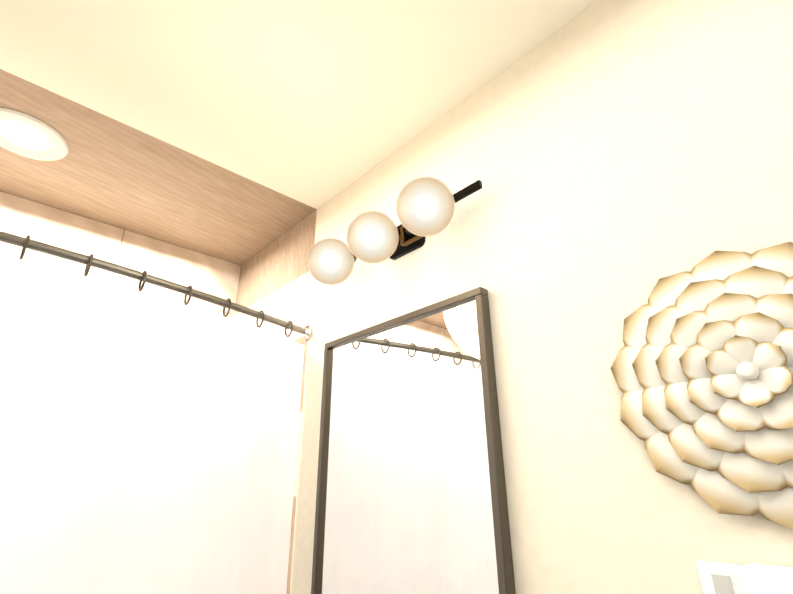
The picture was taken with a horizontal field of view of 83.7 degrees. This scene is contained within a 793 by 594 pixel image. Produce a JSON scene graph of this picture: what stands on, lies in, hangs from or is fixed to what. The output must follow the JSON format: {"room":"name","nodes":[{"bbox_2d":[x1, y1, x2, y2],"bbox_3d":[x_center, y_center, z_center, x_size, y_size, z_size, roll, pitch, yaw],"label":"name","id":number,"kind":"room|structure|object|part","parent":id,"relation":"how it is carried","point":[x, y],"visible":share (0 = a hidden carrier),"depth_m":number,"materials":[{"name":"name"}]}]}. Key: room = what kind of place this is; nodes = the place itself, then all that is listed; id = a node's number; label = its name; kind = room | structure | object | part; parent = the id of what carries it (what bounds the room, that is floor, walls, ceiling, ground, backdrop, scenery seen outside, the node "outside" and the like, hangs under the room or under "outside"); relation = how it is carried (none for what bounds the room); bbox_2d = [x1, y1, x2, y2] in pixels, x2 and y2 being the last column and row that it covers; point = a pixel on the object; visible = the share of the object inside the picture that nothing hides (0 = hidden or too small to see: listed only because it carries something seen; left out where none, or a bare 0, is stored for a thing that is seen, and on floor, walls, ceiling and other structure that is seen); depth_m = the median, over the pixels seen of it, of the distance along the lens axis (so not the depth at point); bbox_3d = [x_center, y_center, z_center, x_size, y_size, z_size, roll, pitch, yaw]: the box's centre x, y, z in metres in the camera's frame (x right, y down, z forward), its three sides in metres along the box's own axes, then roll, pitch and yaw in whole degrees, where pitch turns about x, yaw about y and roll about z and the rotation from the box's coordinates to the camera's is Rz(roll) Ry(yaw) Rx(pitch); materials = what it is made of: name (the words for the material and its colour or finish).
{"room":"bathroom","nodes":[
{"label":"bathroom","id":0,"kind":"room"},
{"bbox_2d":[0,191,240,321],"bbox_3d":[-1.651,0.832,1.446,2.000,2.700,0.100,19,-29,-39],"label":"wall","id":1,"kind":"structure","parent":0,"point":[73,232],"depth_m":2.11,"materials":[{"name":"beige tile"}]},
{"bbox_2d":[0,0,596,264],"bbox_3d":[-0.527,-0.925,0.837,2.200,0.080,3.440,19,-29,-39],"label":"ceiling","id":2,"kind":"structure","parent":0,"point":[316,104],"depth_m":1.41,"materials":[{"name":"white paint"}]},
{"bbox_2d":[0,108,68,160],"bbox_3d":[-1.323,-0.569,1.574,0.260,0.011,0.260,19,-29,-39],"label":"recessed light","id":3,"kind":"object","parent":2,"relation":"in","point":[25,135],"visible":1,"depth_m":1.58,"materials":[{"name":"white paint"}]},
{"bbox_2d":[234,0,792,593],"bbox_3d":[0.254,0.626,0.977,0.100,2.700,3.440,19,-29,-39],"label":"wall","id":4,"kind":"structure","parent":0,"point":[618,158],"depth_m":0.97,"materials":[{"name":"white paint"}]},
{"bbox_2d":[307,177,481,284],"bbox_3d":[-0.047,-0.186,1.385,0.230,0.187,0.680,19,-29,-39],"label":"light","id":5,"kind":"object","parent":4,"relation":"attached to","point":[425,206],"visible":1,"depth_m":1.29,"materials":[{"name":"white glass"}]},
{"bbox_3d":[-0.224,-0.120,1.509,0.160,0.160,0.160,19,-29,-39],"label":"globe","id":6,"kind":"part","parent":5,"relation":"part of","materials":[{"name":"white glass"}]},
{"bbox_3d":[-0.072,-0.183,1.357,0.160,0.160,0.160,19,-29,-39],"label":"globe","id":7,"kind":"part","parent":5,"relation":"part of","materials":[{"name":"white glass"}]},
{"bbox_3d":[0.079,-0.245,1.206,0.160,0.160,0.160,19,-29,-39],"label":"globe","id":8,"kind":"part","parent":5,"relation":"part of","materials":[{"name":"white glass"}]},
{"bbox_2d":[311,287,515,593],"bbox_3d":[-0.009,0.451,1.244,0.032,0.810,0.710,19,-29,-39],"label":"mirror","id":9,"kind":"object","parent":4,"relation":"attached to","point":[411,496],"visible":1,"depth_m":1.19,"materials":[{"name":"grey metal"}]},
{"bbox_3d":[-0.243,0.548,1.478,0.032,0.768,0.021,19,-29,-39],"label":"frame","id":10,"kind":"part","parent":9,"relation":"part of","materials":[{"name":"grey metal"}]},
{"bbox_3d":[-0.012,0.085,1.393,0.032,0.021,0.710,19,-29,-39],"label":"frame","id":11,"kind":"part","parent":9,"relation":"part of","materials":[{"name":"grey metal"}]},
{"bbox_3d":[0.225,0.354,1.011,0.032,0.768,0.021,19,-29,-39],"label":"frame","id":12,"kind":"part","parent":9,"relation":"part of","materials":[{"name":"grey metal"}]},
{"bbox_2d":[610,242,792,529],"bbox_3d":[0.549,0.119,0.685,0.082,0.444,0.433,19,-29,-39],"label":"art","id":13,"kind":"object","parent":4,"relation":"attached to","point":[701,368],"visible":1,"depth_m":0.71,"materials":[{"name":"white ceramic"}]},
{"bbox_2d":[696,560,792,593],"bbox_3d":[0.521,0.420,0.626,0.050,0.072,0.170,19,-29,-39],"label":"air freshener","id":14,"kind":"object","parent":4,"relation":"attached to","point":[727,578],"visible":1,"depth_m":0.63,"materials":[{"name":"white plastic"}]},
{"bbox_2d":[710,573,734,593],"bbox_3d":[0.497,0.440,0.675,0.002,0.028,0.024,19,-29,-39],"label":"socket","id":15,"kind":"object","parent":14,"relation":"attached to","point":[720,583],"depth_m":0.68,"materials":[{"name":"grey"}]},
{"bbox_3d":[0.501,0.441,0.677,0.006,0.060,0.062,19,-29,-39],"label":"plate","id":16,"kind":"part","parent":14,"relation":"part of","materials":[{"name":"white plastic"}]},
{"bbox_3d":[-0.988,-0.024,-0.647,0.100,2.700,2.560,19,-29,-39],"label":"wall","id":17,"kind":"structure","parent":0,"visible":0},
{"bbox_2d":[0,231,311,593],"bbox_3d":[-1.028,0.793,0.737,1.998,2.050,0.230,19,-29,-39],"label":"curtain","id":18,"kind":"object","parent":17,"relation":"attached to","point":[148,445],"visible":1,"depth_m":1.18,"materials":[{"name":"white fabric"}]},
{"bbox_3d":[-1.034,-0.130,1.111,1.998,0.025,0.198,19,-29,-39],"label":"rod","id":19,"kind":"part","parent":18,"relation":"part of","materials":[{"name":"silver metal"}]}
]}

